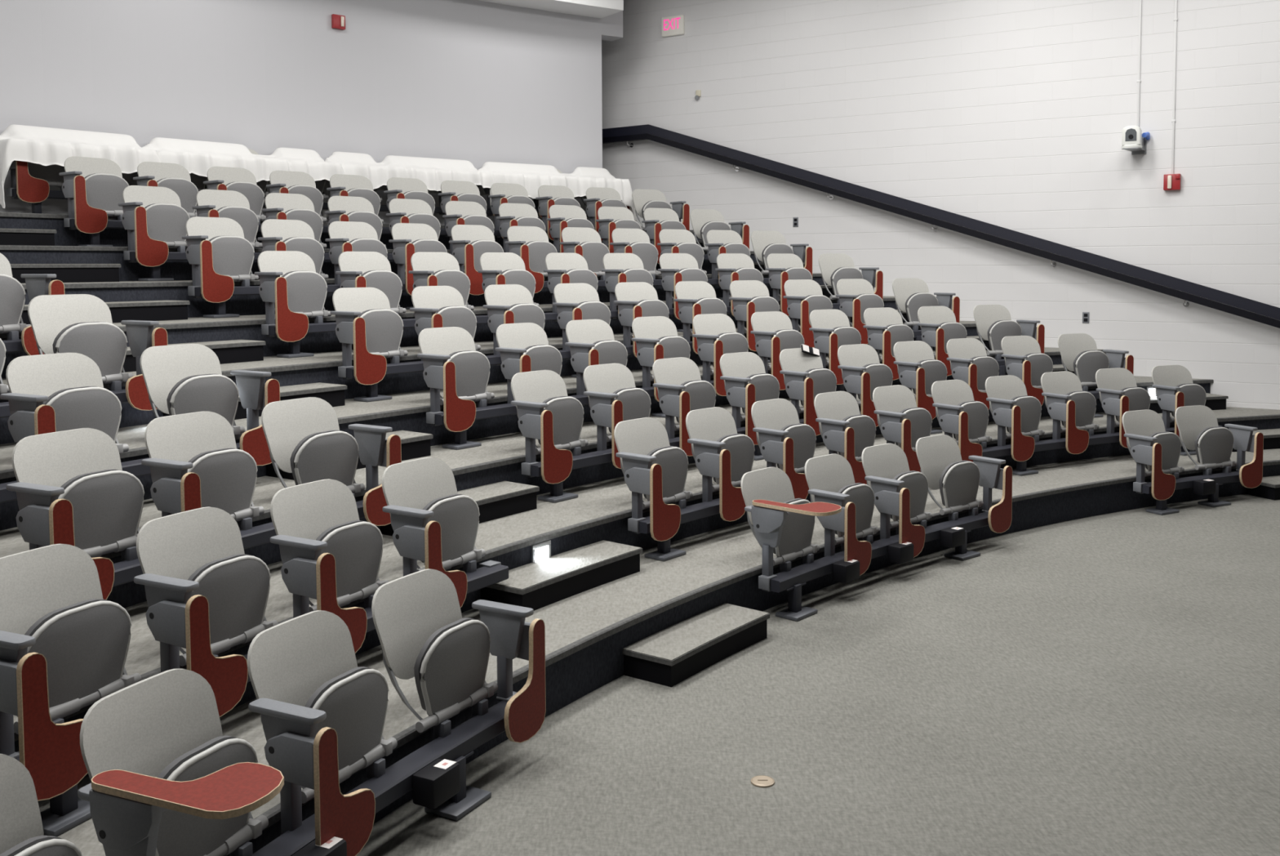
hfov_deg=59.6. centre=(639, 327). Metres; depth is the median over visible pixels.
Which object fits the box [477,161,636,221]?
cover
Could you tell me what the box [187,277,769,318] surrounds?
beam
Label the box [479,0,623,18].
trim
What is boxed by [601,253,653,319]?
seat
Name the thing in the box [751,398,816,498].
seat
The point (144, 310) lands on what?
step
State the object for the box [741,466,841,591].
seat
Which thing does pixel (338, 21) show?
fire alarm strobe
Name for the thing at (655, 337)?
seat
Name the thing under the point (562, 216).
seat
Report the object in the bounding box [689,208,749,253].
seat
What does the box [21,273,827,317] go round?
floor
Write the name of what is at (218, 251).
seat
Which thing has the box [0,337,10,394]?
seat
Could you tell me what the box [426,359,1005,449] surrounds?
beam
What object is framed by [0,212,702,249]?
floor
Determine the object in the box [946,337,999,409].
seat
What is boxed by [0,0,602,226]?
wall
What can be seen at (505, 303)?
seat
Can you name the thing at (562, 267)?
seat
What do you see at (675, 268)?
seat
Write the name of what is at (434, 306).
seat
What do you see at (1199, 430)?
seat
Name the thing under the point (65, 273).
step
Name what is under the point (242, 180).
seat
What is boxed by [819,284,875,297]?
step
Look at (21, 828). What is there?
seat
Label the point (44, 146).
cover
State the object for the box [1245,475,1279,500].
step
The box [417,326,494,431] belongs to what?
seat
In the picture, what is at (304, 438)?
seat
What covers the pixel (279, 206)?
seat
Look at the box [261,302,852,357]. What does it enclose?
beam
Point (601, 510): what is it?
floor
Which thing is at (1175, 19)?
conduit
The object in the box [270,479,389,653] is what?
seat
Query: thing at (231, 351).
step
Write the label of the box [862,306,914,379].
seat
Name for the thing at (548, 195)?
seat
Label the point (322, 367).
floor
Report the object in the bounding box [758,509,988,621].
beam
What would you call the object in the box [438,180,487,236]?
seat
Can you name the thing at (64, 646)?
seat
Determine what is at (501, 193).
seat
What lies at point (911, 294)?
seat
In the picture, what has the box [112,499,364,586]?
beam
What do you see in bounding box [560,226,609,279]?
seat
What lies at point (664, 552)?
beam
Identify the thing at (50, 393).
seat
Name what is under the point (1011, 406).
seat
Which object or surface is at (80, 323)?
seat
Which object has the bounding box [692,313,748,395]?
seat
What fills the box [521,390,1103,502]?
beam
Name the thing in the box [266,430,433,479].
step
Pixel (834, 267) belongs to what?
seat
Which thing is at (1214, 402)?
step
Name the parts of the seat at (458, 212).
arm post, armrest, backrest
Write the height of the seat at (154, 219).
0.672 m
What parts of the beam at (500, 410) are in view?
foot plate, foot plate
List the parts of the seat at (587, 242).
armrest, backrest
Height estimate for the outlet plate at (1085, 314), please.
0.120 m
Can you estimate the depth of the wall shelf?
11.78 m
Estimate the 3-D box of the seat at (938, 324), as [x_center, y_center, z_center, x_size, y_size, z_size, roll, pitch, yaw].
[3.063,0.128,11.281,0.596,0.672,0.458,-2,4,-28]
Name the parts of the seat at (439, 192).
arm post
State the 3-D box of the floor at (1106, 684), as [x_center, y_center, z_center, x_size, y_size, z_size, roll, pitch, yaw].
[-0.816,1.818,5.340,19.600,0.131,18.750,2,4,32]
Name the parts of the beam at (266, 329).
foot plate, foot plate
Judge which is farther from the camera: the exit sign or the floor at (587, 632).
the exit sign
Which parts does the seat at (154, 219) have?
armrest, arm post, backrest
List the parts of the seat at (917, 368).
armrest, backrest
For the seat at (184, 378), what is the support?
on the beam at (135, 467)
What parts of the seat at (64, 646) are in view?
arm post, armrest, backrest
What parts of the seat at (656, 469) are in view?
armrest, arm post, backrest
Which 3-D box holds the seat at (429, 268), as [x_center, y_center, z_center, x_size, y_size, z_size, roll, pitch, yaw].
[-1.688,-0.309,9.526,0.458,0.672,0.596,3,4,44]
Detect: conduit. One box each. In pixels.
[1137,0,1142,126]
[1171,0,1177,173]
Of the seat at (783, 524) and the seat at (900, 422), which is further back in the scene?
the seat at (900, 422)
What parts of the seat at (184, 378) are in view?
backrest, armrest, arm post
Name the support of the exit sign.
attached to the wall at (1011, 114)
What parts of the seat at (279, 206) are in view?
armrest, backrest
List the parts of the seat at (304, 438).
backrest, armrest, arm post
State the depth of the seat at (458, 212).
11.58 m
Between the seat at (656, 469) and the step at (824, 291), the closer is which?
the seat at (656, 469)
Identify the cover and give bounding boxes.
[0,124,160,208]
[142,137,344,221]
[324,151,495,195]
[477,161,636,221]
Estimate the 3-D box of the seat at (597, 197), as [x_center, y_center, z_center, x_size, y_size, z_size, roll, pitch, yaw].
[-0.402,-1.373,13.554,0.596,0.672,0.458,-2,4,-34]
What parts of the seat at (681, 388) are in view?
armrest, arm post, backrest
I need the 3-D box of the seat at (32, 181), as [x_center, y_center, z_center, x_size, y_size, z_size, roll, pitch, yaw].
[-5.314,-1.426,9.907,0.458,0.672,0.596,2,4,37]
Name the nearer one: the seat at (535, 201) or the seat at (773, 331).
the seat at (773, 331)
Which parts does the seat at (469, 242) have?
armrest, arm post, backrest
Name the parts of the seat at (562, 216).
armrest, arm post, backrest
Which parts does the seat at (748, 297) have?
armrest, arm post, backrest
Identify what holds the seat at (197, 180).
on the beam at (11, 192)
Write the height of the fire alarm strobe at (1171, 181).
0.166 m
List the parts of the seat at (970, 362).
armrest, backrest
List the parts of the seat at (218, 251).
armrest, arm post, backrest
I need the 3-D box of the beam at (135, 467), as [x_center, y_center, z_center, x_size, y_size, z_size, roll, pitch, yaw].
[-2.636,0.808,5.469,0.205,0.244,2.140,1,4,29]
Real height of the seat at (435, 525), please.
0.672 m
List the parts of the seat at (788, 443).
armrest, arm post, backrest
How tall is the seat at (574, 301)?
0.672 m
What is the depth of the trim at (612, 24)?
14.75 m
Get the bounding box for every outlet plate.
[792,217,798,226]
[1082,311,1088,322]
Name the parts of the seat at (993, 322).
backrest, armrest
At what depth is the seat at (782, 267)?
12.13 m
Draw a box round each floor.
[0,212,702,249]
[0,244,762,280]
[0,296,936,378]
[0,320,1019,444]
[0,346,1106,530]
[0,375,1213,608]
[13,406,1279,778]
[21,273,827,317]
[37,448,1279,855]
[356,493,1279,855]
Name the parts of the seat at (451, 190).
armrest, arm post, backrest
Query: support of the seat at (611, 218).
on the beam at (154, 271)
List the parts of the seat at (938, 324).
armrest, backrest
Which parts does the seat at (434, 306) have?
armrest, backrest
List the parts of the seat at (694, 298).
armrest, arm post, backrest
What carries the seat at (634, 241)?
on the beam at (194, 291)
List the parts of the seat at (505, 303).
armrest, arm post, backrest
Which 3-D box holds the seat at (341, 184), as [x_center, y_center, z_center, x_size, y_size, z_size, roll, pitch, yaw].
[-2.923,-1.246,11.486,0.596,0.672,0.458,-3,4,-44]
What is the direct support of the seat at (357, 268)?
on the beam at (266, 329)
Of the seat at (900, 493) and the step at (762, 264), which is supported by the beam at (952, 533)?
the seat at (900, 493)
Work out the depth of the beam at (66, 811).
3.61 m
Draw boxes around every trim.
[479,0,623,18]
[601,10,622,41]
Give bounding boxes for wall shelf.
[1123,136,1146,154]
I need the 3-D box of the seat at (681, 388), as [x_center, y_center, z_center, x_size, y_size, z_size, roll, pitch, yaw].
[0.353,0.580,8.379,0.596,0.672,0.458,-3,4,-44]
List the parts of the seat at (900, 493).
armrest, arm post, backrest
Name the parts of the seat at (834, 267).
backrest, armrest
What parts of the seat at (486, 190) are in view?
arm post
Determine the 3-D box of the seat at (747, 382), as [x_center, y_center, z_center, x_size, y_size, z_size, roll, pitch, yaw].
[0.892,0.550,8.874,0.596,0.672,0.459,-3,4,-41]
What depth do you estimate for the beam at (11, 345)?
6.62 m
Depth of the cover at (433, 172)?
12.64 m
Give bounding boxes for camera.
[1121,124,1150,154]
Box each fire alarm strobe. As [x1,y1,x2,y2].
[331,13,345,30]
[1163,173,1181,190]
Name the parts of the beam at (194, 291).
foot plate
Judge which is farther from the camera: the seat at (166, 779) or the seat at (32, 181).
the seat at (32, 181)
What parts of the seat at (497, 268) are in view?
armrest, backrest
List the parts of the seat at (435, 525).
armrest, arm post, backrest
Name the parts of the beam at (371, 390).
foot plate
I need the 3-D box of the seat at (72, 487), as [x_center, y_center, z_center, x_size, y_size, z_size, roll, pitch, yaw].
[-2.351,0.795,4.719,0.459,0.672,0.596,1,4,27]
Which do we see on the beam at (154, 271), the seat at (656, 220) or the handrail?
the seat at (656, 220)
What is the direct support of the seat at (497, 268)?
on the beam at (266, 329)
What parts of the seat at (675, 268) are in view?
armrest, arm post, backrest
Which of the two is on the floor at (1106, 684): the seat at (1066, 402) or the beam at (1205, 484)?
the beam at (1205, 484)
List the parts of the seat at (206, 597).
armrest, arm post, backrest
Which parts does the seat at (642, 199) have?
backrest, armrest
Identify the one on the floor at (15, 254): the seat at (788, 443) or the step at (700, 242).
the step at (700, 242)
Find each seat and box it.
[0,253,64,355]
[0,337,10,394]
[0,352,128,453]
[0,543,142,800]
[0,753,82,855]
[6,427,144,599]
[9,160,65,202]
[27,293,167,410]
[58,155,128,233]
[77,668,284,855]
[118,185,190,266]
[121,171,137,185]
[133,161,198,217]
[133,506,278,716]
[139,343,279,465]
[141,411,264,529]
[182,216,258,302]
[189,173,207,191]
[192,189,262,250]
[203,166,266,224]
[247,609,397,855]
[248,148,270,196]
[254,250,331,341]
[257,218,328,279]
[261,192,326,248]
[261,396,401,525]
[266,170,326,221]
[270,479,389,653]
[315,179,328,199]
[324,195,386,246]
[324,221,387,284]
[326,173,383,222]
[329,287,408,384]
[335,251,406,313]
[371,568,546,742]
[373,187,382,200]
[382,457,485,607]
[383,177,435,235]
[386,198,440,262]
[388,222,447,295]
[408,251,474,310]
[409,285,480,360]
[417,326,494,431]
[436,185,479,214]
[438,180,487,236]
[442,200,494,265]
[448,224,503,294]
[478,252,538,324]
[483,284,548,365]
[484,187,494,216]
[488,182,535,238]
[494,322,566,414]
[496,202,546,252]
[505,226,557,293]
[511,369,588,483]
[533,168,562,217]
[535,185,580,240]
[543,252,600,321]
[546,204,594,252]
[552,282,610,359]
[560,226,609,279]
[564,319,627,405]
[580,195,629,208]
[583,186,626,240]
[583,363,651,468]
[595,206,641,253]
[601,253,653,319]
[609,227,661,279]
[613,281,669,357]
[613,417,693,541]
[631,188,689,231]
[631,315,690,401]
[641,207,685,263]
[652,356,715,456]
[657,228,706,273]
[657,253,707,319]
[674,280,727,354]
[685,406,755,520]
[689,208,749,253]
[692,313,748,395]
[704,229,750,285]
[715,253,763,316]
[720,351,779,444]
[728,280,779,351]
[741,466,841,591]
[750,311,804,389]
[751,230,812,277]
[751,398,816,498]
[765,253,812,315]
[779,343,836,435]
[782,279,832,346]
[804,453,878,575]
[808,309,861,384]
[813,391,875,484]
[818,253,883,302]
[835,278,884,343]
[837,343,893,426]
[861,443,932,557]
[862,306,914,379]
[872,384,932,471]
[892,277,959,329]
[893,340,947,419]
[915,434,1012,533]
[916,306,967,375]
[931,379,991,462]
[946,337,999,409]
[973,304,1044,359]
[985,374,1044,461]
[1000,335,1053,404]
[1040,370,1099,453]
[1057,333,1133,391]
[1095,367,1150,448]
[1122,409,1184,500]
[1151,364,1206,437]
[1174,404,1263,488]
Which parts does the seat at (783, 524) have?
armrest, arm post, backrest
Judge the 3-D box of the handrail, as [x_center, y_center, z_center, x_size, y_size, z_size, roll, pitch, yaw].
[4.244,-0.745,12.643,12.800,3.756,0.161,2,4,32]
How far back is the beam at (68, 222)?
9.49 m
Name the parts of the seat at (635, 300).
armrest, arm post, backrest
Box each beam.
[0,389,128,417]
[0,442,239,502]
[2,338,24,352]
[6,187,589,217]
[8,560,508,836]
[63,217,548,246]
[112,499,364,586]
[123,250,709,280]
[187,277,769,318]
[253,690,516,855]
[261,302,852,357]
[337,329,921,401]
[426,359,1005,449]
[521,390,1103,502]
[627,425,1222,560]
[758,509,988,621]
[1133,469,1239,515]
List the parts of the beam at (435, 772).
label plate, label plate, foot plate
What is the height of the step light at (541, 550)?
0.110 m
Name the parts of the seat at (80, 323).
backrest, arm post, armrest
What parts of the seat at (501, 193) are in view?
armrest, arm post, backrest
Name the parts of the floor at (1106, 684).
lid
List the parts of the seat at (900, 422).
armrest, arm post, backrest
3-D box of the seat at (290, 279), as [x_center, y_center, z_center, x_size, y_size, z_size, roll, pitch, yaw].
[-2.620,-0.245,8.460,0.458,0.672,0.596,2,4,39]
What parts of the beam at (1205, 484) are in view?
foot plate, foot plate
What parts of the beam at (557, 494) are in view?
foot plate, foot plate, foot plate, foot plate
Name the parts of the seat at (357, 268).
armrest, backrest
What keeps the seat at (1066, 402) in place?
on the beam at (664, 552)
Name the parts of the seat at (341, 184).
armrest, backrest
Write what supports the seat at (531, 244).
on the beam at (194, 291)
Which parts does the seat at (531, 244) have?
armrest, backrest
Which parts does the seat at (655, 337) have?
armrest, arm post, backrest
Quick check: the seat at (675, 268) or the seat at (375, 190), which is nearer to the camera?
the seat at (675, 268)
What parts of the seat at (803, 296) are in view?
armrest, arm post, backrest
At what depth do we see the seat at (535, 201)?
13.77 m
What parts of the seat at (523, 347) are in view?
armrest, arm post, backrest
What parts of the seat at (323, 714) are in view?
armrest, arm post, backrest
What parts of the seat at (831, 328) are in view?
armrest, arm post, backrest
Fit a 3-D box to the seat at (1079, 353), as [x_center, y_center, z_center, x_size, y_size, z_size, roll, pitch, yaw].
[4.518,0.407,11.153,0.596,0.672,0.458,-2,3,-23]
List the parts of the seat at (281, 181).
armrest, backrest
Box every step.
[0,228,56,245]
[9,263,120,283]
[19,300,190,324]
[123,339,265,372]
[163,382,346,419]
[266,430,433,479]
[380,480,539,535]
[480,539,642,610]
[622,602,769,686]
[695,240,704,247]
[753,262,804,272]
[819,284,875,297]
[896,309,909,322]
[966,335,991,350]
[1052,364,1075,373]
[1148,392,1228,413]
[1231,428,1279,451]
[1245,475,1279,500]
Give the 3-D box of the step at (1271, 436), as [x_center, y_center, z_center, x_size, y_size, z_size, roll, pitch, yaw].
[6.171,1.078,10.835,1.399,0.139,0.315,-1,3,-17]
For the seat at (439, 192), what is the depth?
12.97 m
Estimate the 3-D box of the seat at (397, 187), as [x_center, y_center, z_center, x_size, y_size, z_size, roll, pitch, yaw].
[-2.443,-1.274,11.940,0.596,0.672,0.458,-3,4,-42]
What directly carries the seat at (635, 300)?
on the beam at (371, 390)
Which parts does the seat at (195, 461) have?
armrest, arm post, backrest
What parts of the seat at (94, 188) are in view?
armrest, arm post, backrest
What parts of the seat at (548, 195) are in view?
armrest, arm post, backrest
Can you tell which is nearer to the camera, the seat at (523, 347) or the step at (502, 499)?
the step at (502, 499)
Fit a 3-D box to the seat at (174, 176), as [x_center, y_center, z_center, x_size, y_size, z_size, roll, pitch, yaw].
[-4.241,-1.161,10.050,0.458,0.672,0.596,2,4,40]
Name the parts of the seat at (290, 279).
armrest, arm post, backrest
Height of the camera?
0.282 m
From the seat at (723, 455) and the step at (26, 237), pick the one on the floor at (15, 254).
the step at (26, 237)
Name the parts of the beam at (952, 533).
foot plate, label plate, foot plate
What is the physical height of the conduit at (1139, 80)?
2.518 m
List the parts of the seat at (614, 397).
armrest, arm post, backrest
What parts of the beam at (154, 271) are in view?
foot plate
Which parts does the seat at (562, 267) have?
arm post, armrest, backrest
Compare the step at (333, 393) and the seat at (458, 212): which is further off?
the seat at (458, 212)
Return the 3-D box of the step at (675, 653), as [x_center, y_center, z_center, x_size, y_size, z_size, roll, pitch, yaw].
[0.314,1.658,5.889,0.306,0.139,0.948,2,4,37]
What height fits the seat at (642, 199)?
0.672 m
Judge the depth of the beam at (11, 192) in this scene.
9.87 m
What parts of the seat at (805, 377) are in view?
armrest, arm post, backrest, paper panel, paper strip, paper panel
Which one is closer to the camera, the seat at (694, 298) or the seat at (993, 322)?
the seat at (694, 298)
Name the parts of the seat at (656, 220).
armrest, backrest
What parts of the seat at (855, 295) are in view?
armrest, backrest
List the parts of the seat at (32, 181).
arm post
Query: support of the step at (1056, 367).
on the floor at (500, 458)
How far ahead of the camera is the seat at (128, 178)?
10.49 m
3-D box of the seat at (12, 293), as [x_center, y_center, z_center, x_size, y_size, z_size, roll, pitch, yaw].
[-3.856,-0.141,6.682,0.459,0.672,0.596,2,4,31]
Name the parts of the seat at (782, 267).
armrest, arm post, backrest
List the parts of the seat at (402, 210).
armrest, backrest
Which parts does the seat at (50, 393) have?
armrest, backrest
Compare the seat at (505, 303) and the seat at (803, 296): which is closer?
the seat at (505, 303)
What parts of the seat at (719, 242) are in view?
armrest, arm post, backrest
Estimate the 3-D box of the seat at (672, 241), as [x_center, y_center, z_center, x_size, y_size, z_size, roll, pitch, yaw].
[0.465,-0.752,12.330,0.596,0.672,0.459,-2,4,-34]
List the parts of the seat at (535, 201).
arm post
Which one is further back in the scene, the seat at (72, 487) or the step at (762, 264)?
the step at (762, 264)
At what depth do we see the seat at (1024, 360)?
10.75 m
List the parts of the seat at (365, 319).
armrest, arm post, backrest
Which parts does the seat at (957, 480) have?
backrest, armrest, arm post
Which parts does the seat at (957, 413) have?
armrest, arm post, backrest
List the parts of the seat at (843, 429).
armrest, arm post, backrest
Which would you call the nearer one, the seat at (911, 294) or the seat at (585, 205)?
the seat at (911, 294)
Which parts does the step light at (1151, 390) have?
frame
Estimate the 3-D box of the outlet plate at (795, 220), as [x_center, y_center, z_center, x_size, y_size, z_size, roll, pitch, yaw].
[1.968,-1.333,14.145,0.072,0.120,0.010,2,4,32]
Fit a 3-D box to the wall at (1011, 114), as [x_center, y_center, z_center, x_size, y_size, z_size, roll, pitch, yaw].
[4.182,-1.632,12.876,19.200,6.100,0.250,2,4,32]
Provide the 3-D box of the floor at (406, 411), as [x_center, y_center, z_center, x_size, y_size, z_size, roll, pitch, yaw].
[-1.358,0.777,5.620,3.962,0.279,18.159,2,4,32]
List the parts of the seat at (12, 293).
backrest, armrest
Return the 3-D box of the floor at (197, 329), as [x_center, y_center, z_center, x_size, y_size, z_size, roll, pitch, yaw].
[-2.803,0.178,6.503,3.596,0.279,18.158,2,4,32]
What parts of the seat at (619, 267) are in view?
armrest, arm post, backrest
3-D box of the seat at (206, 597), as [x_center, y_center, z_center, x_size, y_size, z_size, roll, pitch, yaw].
[-1.680,1.090,4.370,0.458,0.672,0.596,1,4,27]
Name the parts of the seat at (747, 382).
armrest, arm post, backrest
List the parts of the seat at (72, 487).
armrest, arm post, backrest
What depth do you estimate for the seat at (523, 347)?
8.27 m
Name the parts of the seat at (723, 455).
armrest, arm post, backrest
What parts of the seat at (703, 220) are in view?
backrest, armrest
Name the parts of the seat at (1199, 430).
backrest, armrest, arm post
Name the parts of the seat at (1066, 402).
armrest, arm post, backrest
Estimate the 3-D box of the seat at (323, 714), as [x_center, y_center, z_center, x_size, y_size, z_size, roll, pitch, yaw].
[-1.081,1.393,3.875,0.458,0.672,0.596,1,4,26]
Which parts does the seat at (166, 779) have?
armrest, backrest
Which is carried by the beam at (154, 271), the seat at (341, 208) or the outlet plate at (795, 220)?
the seat at (341, 208)
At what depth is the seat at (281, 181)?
11.10 m
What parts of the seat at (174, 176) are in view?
armrest, backrest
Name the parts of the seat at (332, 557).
armrest, arm post, backrest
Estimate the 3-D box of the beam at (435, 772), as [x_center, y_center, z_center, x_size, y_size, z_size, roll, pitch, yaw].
[-1.038,1.740,3.564,0.243,0.244,2.625,1,3,24]
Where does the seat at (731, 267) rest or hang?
on the beam at (266, 329)
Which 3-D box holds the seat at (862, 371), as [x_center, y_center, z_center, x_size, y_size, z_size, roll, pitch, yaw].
[1.978,0.498,9.729,0.596,0.672,0.458,-2,4,-35]
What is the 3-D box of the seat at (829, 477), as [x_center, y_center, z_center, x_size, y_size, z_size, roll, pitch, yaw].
[1.321,1.196,7.223,0.596,0.672,0.458,-3,4,-44]
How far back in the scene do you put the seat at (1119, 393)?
10.26 m
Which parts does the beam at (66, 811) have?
foot plate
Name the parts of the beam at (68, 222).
foot plate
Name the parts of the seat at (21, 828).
backrest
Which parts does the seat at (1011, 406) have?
armrest, arm post, backrest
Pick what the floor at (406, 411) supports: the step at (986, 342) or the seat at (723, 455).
the step at (986, 342)
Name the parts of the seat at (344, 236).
armrest, arm post, backrest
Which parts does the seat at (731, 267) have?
armrest, arm post, backrest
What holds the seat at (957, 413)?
on the beam at (664, 552)
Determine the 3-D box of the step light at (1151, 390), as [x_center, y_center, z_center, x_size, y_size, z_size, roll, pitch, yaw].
[5.254,0.656,11.470,0.150,0.110,0.016,-1,3,-20]
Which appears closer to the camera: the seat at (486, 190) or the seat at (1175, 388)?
the seat at (1175, 388)
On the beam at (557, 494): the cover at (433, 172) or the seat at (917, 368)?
the seat at (917, 368)
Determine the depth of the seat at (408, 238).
10.21 m
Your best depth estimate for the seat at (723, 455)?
7.43 m
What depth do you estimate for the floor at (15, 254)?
8.91 m
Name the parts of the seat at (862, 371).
armrest, arm post, backrest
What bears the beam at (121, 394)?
on the floor at (406, 411)
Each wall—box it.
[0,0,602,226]
[601,0,1279,409]
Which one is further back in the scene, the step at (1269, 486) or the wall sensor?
the wall sensor
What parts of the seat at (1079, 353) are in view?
backrest, armrest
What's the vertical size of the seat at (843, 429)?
0.672 m
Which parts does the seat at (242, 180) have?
armrest, backrest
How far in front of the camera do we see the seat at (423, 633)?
4.52 m
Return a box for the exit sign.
[662,14,684,36]
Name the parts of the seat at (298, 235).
armrest, backrest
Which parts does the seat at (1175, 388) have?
armrest, arm post, backrest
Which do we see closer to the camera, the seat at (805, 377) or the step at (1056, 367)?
the seat at (805, 377)
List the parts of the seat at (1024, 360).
armrest, backrest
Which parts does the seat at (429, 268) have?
armrest, backrest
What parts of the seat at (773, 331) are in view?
armrest, arm post, backrest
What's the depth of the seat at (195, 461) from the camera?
5.29 m
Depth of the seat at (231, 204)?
9.75 m
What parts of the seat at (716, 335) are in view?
armrest, arm post, backrest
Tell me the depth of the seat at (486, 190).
13.37 m
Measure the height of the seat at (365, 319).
0.672 m
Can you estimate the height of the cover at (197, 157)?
0.774 m
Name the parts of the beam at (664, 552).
foot plate, foot plate, foot plate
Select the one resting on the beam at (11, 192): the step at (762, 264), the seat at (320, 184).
the seat at (320, 184)
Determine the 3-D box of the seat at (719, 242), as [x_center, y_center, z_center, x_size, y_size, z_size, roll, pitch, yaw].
[1.010,-0.775,12.686,0.596,0.672,0.458,-2,4,-32]
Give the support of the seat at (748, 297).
on the beam at (371, 390)
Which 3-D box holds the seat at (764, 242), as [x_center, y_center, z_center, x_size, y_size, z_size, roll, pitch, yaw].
[1.635,-0.798,13.059,0.596,0.672,0.459,-2,4,-30]
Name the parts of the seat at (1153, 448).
arm post, armrest, backrest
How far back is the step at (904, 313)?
12.64 m
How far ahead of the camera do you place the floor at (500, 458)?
7.07 m
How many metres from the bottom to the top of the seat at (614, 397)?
0.672 m
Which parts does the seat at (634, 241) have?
armrest, backrest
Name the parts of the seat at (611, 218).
armrest, arm post, backrest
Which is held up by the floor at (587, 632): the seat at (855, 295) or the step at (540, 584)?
the step at (540, 584)
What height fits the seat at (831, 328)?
0.672 m
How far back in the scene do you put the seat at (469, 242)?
10.63 m
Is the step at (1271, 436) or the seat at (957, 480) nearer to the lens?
the seat at (957, 480)
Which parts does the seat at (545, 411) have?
armrest, arm post, backrest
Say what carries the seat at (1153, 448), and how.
on the beam at (1205, 484)
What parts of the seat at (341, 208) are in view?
armrest, backrest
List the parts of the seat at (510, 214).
armrest, arm post, backrest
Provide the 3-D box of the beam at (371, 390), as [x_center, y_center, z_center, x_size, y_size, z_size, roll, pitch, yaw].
[0.556,0.256,10.138,7.042,0.244,0.547,-3,4,-39]
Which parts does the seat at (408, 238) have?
armrest, arm post, backrest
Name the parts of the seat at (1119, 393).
arm post, armrest, backrest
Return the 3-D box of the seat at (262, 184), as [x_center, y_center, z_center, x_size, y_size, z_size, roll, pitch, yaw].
[-4.056,-1.515,11.402,0.458,0.672,0.596,3,4,43]
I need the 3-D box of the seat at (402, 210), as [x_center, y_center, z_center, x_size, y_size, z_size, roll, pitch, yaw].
[-2.233,-0.950,11.108,0.596,0.672,0.458,-3,4,-44]
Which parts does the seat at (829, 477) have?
armrest, arm post, backrest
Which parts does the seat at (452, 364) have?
armrest, arm post, backrest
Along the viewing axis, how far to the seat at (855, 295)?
11.65 m
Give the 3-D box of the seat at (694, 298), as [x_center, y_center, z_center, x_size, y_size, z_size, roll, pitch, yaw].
[0.589,-0.099,10.567,0.596,0.672,0.458,-3,4,-37]
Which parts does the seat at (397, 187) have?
armrest, backrest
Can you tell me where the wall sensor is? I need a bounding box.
[694,89,700,99]
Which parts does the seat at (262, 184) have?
backrest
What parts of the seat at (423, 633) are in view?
backrest, armrest, arm post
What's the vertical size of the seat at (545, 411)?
0.672 m
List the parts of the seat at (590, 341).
armrest, arm post, backrest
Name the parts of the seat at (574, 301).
armrest, arm post, backrest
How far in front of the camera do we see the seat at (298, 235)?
9.38 m
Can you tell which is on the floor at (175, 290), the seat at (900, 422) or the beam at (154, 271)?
the beam at (154, 271)
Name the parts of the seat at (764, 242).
backrest, armrest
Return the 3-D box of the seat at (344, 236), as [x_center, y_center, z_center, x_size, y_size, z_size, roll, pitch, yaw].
[-2.465,-0.598,9.797,0.458,0.672,0.596,3,4,43]
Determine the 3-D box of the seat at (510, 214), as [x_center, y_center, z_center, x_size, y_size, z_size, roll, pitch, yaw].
[-1.257,-1.003,11.975,0.596,0.672,0.458,-3,4,-39]
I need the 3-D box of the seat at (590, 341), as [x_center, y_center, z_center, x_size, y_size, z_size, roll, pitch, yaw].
[-0.322,0.283,8.770,0.596,0.672,0.458,-3,4,-45]
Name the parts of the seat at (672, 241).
armrest, backrest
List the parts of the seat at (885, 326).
armrest, backrest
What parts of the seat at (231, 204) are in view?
armrest, backrest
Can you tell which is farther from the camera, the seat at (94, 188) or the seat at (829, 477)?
the seat at (94, 188)
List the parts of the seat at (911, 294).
backrest, armrest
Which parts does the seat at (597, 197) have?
armrest, arm post, backrest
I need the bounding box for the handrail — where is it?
[602,124,1279,328]
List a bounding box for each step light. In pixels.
[531,539,551,562]
[1146,386,1155,395]

